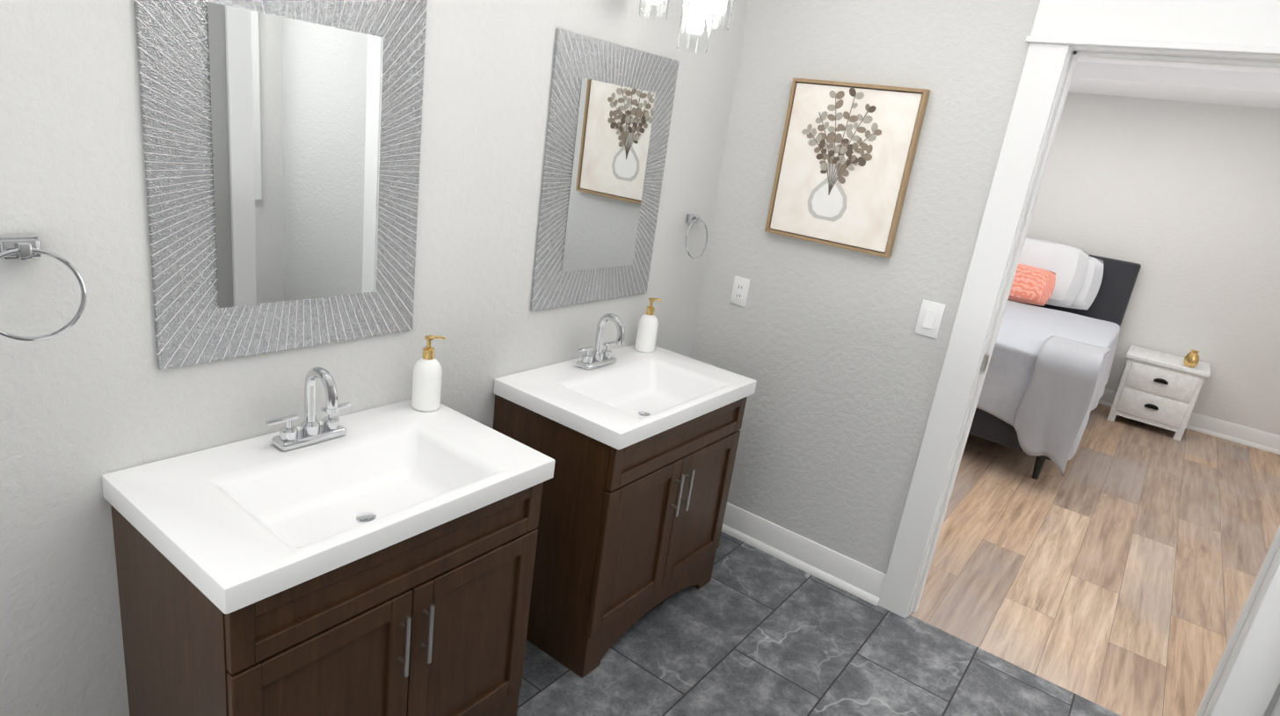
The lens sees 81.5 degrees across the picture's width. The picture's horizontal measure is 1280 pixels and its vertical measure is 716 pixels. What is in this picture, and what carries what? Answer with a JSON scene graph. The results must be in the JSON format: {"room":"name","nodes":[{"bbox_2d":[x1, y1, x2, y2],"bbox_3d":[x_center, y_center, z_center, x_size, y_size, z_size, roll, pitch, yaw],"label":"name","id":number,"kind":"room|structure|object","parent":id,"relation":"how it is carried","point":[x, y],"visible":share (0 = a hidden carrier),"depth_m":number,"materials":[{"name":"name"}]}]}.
{"room":"bathroom","nodes":[
{"label":"bathroom","id":0,"kind":"room"},
{"bbox_2d":[0,0,749,715],"bbox_3d":[-0.774,-0.224,1.806,0.120,2.440,3.640,20,21,33],"label":"wall","id":1,"kind":"structure","parent":0,"point":[91,396],"depth_m":1.58,"materials":[{"name":"grey paint"}]},
{"bbox_2d":[0,234,87,341],"bbox_3d":[-1.057,-0.119,1.281,0.059,0.174,0.160,20,21,33],"label":"towel ring","id":2,"kind":"object","parent":1,"relation":"attached to","point":[25,247],"visible":0.98,"depth_m":1.27,"materials":[{"name":"silver metal"}]},
{"bbox_2d":[134,0,427,369],"bbox_3d":[-0.741,-0.418,1.630,0.012,0.830,0.615,20,21,33],"label":"mirror","id":3,"kind":"object","parent":1,"relation":"attached to","point":[281,141],"visible":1,"depth_m":1.59,"materials":[{"name":"silver glass"}]},
{"bbox_2d":[530,28,679,311],"bbox_3d":[-0.104,-0.591,2.466,0.012,0.830,0.615,20,21,33],"label":"mirror","id":4,"kind":"object","parent":1,"relation":"attached to","point":[611,105],"visible":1,"depth_m":2.42,"materials":[{"name":"silver glass"}]},
{"bbox_2d":[685,212,708,259],"bbox_3d":[0.213,-0.481,2.941,0.059,0.174,0.160,20,21,33],"label":"towel ring","id":5,"kind":"object","parent":1,"relation":"attached to","point":[692,218],"visible":1,"depth_m":2.91,"materials":[{"name":"silver metal"}]},
{"bbox_2d":[516,403,1279,715],"bbox_3d":[1.048,0.865,3.350,5.340,0.050,7.890,20,21,33],"label":"floor","id":6,"kind":"structure","parent":0,"point":[1116,567],"depth_m":2.92,"materials":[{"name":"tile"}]},
{"bbox_2d":[101,366,555,715],"bbox_3d":[-0.681,0.549,1.749,0.522,1.037,0.787,20,21,33],"label":"bathroom vanity","id":7,"kind":"object","parent":6,"relation":"on","point":[378,561],"visible":1,"depth_m":1.57,"materials":[{"name":"brown wood"}]},
{"bbox_2d":[101,395,555,614],"bbox_3d":[-0.649,0.290,1.671,0.510,0.105,0.787,20,21,33],"label":"countertop","id":8,"kind":"structure","parent":7,"relation":"on","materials":[{"name":"white ceramic"}]},
{"bbox_2d":[265,366,351,451],"bbox_3d":[-0.734,0.112,1.699,0.130,0.194,0.204,20,21,33],"label":"faucet","id":9,"kind":"object","parent":8,"relation":"on","point":[330,436],"depth_m":1.71,"materials":[{"name":"silver metal"}]},
{"bbox_2d":[411,334,445,411],"bbox_3d":[-0.569,0.037,1.991,0.075,0.203,0.076,20,21,33],"label":"soap dispenser","id":10,"kind":"object","parent":8,"relation":"on","point":[426,381],"visible":1,"depth_m":1.97,"materials":[{"name":"white ceramic"}]},
{"bbox_2d":[492,312,756,677],"bbox_3d":[-0.057,0.379,2.570,0.522,1.037,0.787,20,21,33],"label":"bathroom vanity","id":11,"kind":"object","parent":6,"relation":"on","point":[640,447],"visible":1,"depth_m":2.34,"materials":[{"name":"brown wood"}]},
{"bbox_2d":[492,341,756,450],"bbox_3d":[-0.025,0.121,2.492,0.510,0.105,0.787,20,21,33],"label":"countertop","id":12,"kind":"structure","parent":11,"relation":"on","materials":[{"name":"white ceramic"}]},
{"bbox_2d":[575,312,625,370],"bbox_3d":[-0.110,-0.058,2.519,0.130,0.194,0.204,20,21,33],"label":"faucet","id":13,"kind":"object","parent":12,"relation":"on","point":[599,360],"depth_m":2.52,"materials":[{"name":"silver metal"}]},
{"bbox_2d":[634,297,661,352],"bbox_3d":[0.032,-0.126,2.780,0.075,0.203,0.076,20,21,33],"label":"soap dispenser","id":14,"kind":"object","parent":12,"relation":"on","point":[647,331],"visible":1,"depth_m":2.76,"materials":[{"name":"white ceramic"}]},
{"bbox_2d":[968,237,1141,479],"bbox_3d":[2.275,-0.288,5.464,2.144,1.203,2.471,20,21,33],"label":"bed","id":15,"kind":"object","parent":6,"relation":"on","point":[1047,375],"visible":0.38,"depth_m":4.39,"materials":[{"name":"white fabric"}]},
{"bbox_2d":[968,237,1108,429],"bbox_3d":[2.340,-0.442,5.478,1.850,0.903,2.200,20,21,33],"label":"bedding","id":16,"kind":"object","parent":15,"relation":"on","point":[1058,296],"depth_m":5.71,"materials":[{"name":"white fabric"}]},
{"bbox_2d":[1012,334,1111,476],"bbox_3d":[2.392,0.260,4.253,0.320,0.655,0.531,20,21,33],"label":"throw","id":17,"kind":"object","parent":15,"relation":"on","point":[1050,414],"depth_m":4.08,"materials":[{"name":"white fabric"}]},
{"bbox_2d":[1107,344,1210,441],"bbox_3d":[3.893,0.256,5.599,0.514,0.528,0.471,20,21,33],"label":"nightstand","id":18,"kind":"object","parent":6,"relation":"on","point":[1159,389],"visible":1,"depth_m":5.42,"materials":[{"name":"white wood"}]},
{"bbox_2d":[1183,349,1199,367],"bbox_3d":[3.974,0.003,5.346,0.090,0.120,0.090,20,21,33],"label":"decor","id":19,"kind":"object","parent":18,"relation":"on","point":[1191,359],"visible":1,"depth_m":5.32,"materials":[{"name":"gold metal"}]},
{"bbox_2d":[690,0,1279,715],"bbox_3d":[0.997,-0.252,2.693,5.340,2.440,0.120,20,21,33],"label":"wall","id":20,"kind":"structure","parent":0,"point":[832,353],"depth_m":2.80,"materials":[{"name":"grey paint"}]},
{"bbox_2d":[730,275,749,306],"bbox_3d":[0.411,-0.274,3.053,0.072,0.116,0.009,20,21,33],"label":"outlet","id":21,"kind":"object","parent":20,"relation":"attached to","point":[740,288],"visible":1,"depth_m":3.05,"materials":[{"name":"white plastic"}]},
{"bbox_2d":[721,501,886,605],"bbox_3d":[0.533,0.756,3.161,1.028,0.130,0.028,20,21,33],"label":"baseboard","id":22,"kind":"structure","parent":20,"relation":"attached to","point":[859,579],"depth_m":3.02,"materials":[{"name":"white wood"}]},
{"bbox_2d":[764,77,930,257],"bbox_3d":[0.733,-0.697,2.702,0.494,0.569,0.037,20,21,33],"label":"framed picture","id":23,"kind":"object","parent":20,"relation":"attached to","point":[846,157],"visible":1,"depth_m":2.68,"materials":[{"name":"beige paper"}]},
{"bbox_2d":[914,298,945,338],"bbox_3d":[1.020,-0.137,2.615,0.080,0.124,0.012,20,21,33],"label":"rocker light switch","id":24,"kind":"object","parent":20,"relation":"attached to","point":[929,318],"visible":1,"depth_m":2.61,"materials":[{"name":"white plastic"}]},
{"bbox_2d":[878,0,1279,715],"bbox_3d":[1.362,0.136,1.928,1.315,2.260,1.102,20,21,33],"label":"door frame","id":25,"kind":"structure","parent":20,"relation":"attached to","point":[1061,40],"depth_m":2.30,"materials":[{"name":"white wood"}]},
{"bbox_2d":[1025,92,1279,435],"bbox_3d":[3.340,-1.013,6.166,4.840,2.440,0.120,20,21,33],"label":"wall","id":26,"kind":"structure","parent":0,"point":[1179,201],"depth_m":5.55,"materials":[{"name":"paint"}]},
{"bbox_2d":[1098,388,1279,454],"bbox_3d":[3.141,0.091,6.452,4.600,0.130,0.028,20,21,33],"label":"baseboard","id":27,"kind":"structure","parent":26,"relation":"attached to","point":[1239,433],"depth_m":5.55,"materials":[{"name":"white wood"}]},
{"bbox_2d":[1068,57,1279,109],"bbox_3d":[2.266,-1.807,4.189,4.840,0.150,4.250,20,21,33],"label":"ceiling","id":28,"kind":"structure","parent":0,"point":[1243,86],"depth_m":4.79,"materials":[{"name":"white paint"}]},
{"bbox_3d":[0.785,-0.903,0.480,3.640,0.050,3.640,20,21,33],"label":"ceiling","id":29,"kind":"structure","parent":0,"visible":0},
{"bbox_2d":[638,0,734,52],"bbox_3d":[0.166,-1.177,2.122,0.284,0.574,0.285,20,21,33],"label":"pendant light","id":30,"kind":"object","parent":29,"relation":"hanging from","point":[700,19],"visible":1,"depth_m":2.06,"materials":[{"name":"white glass"}]}
]}

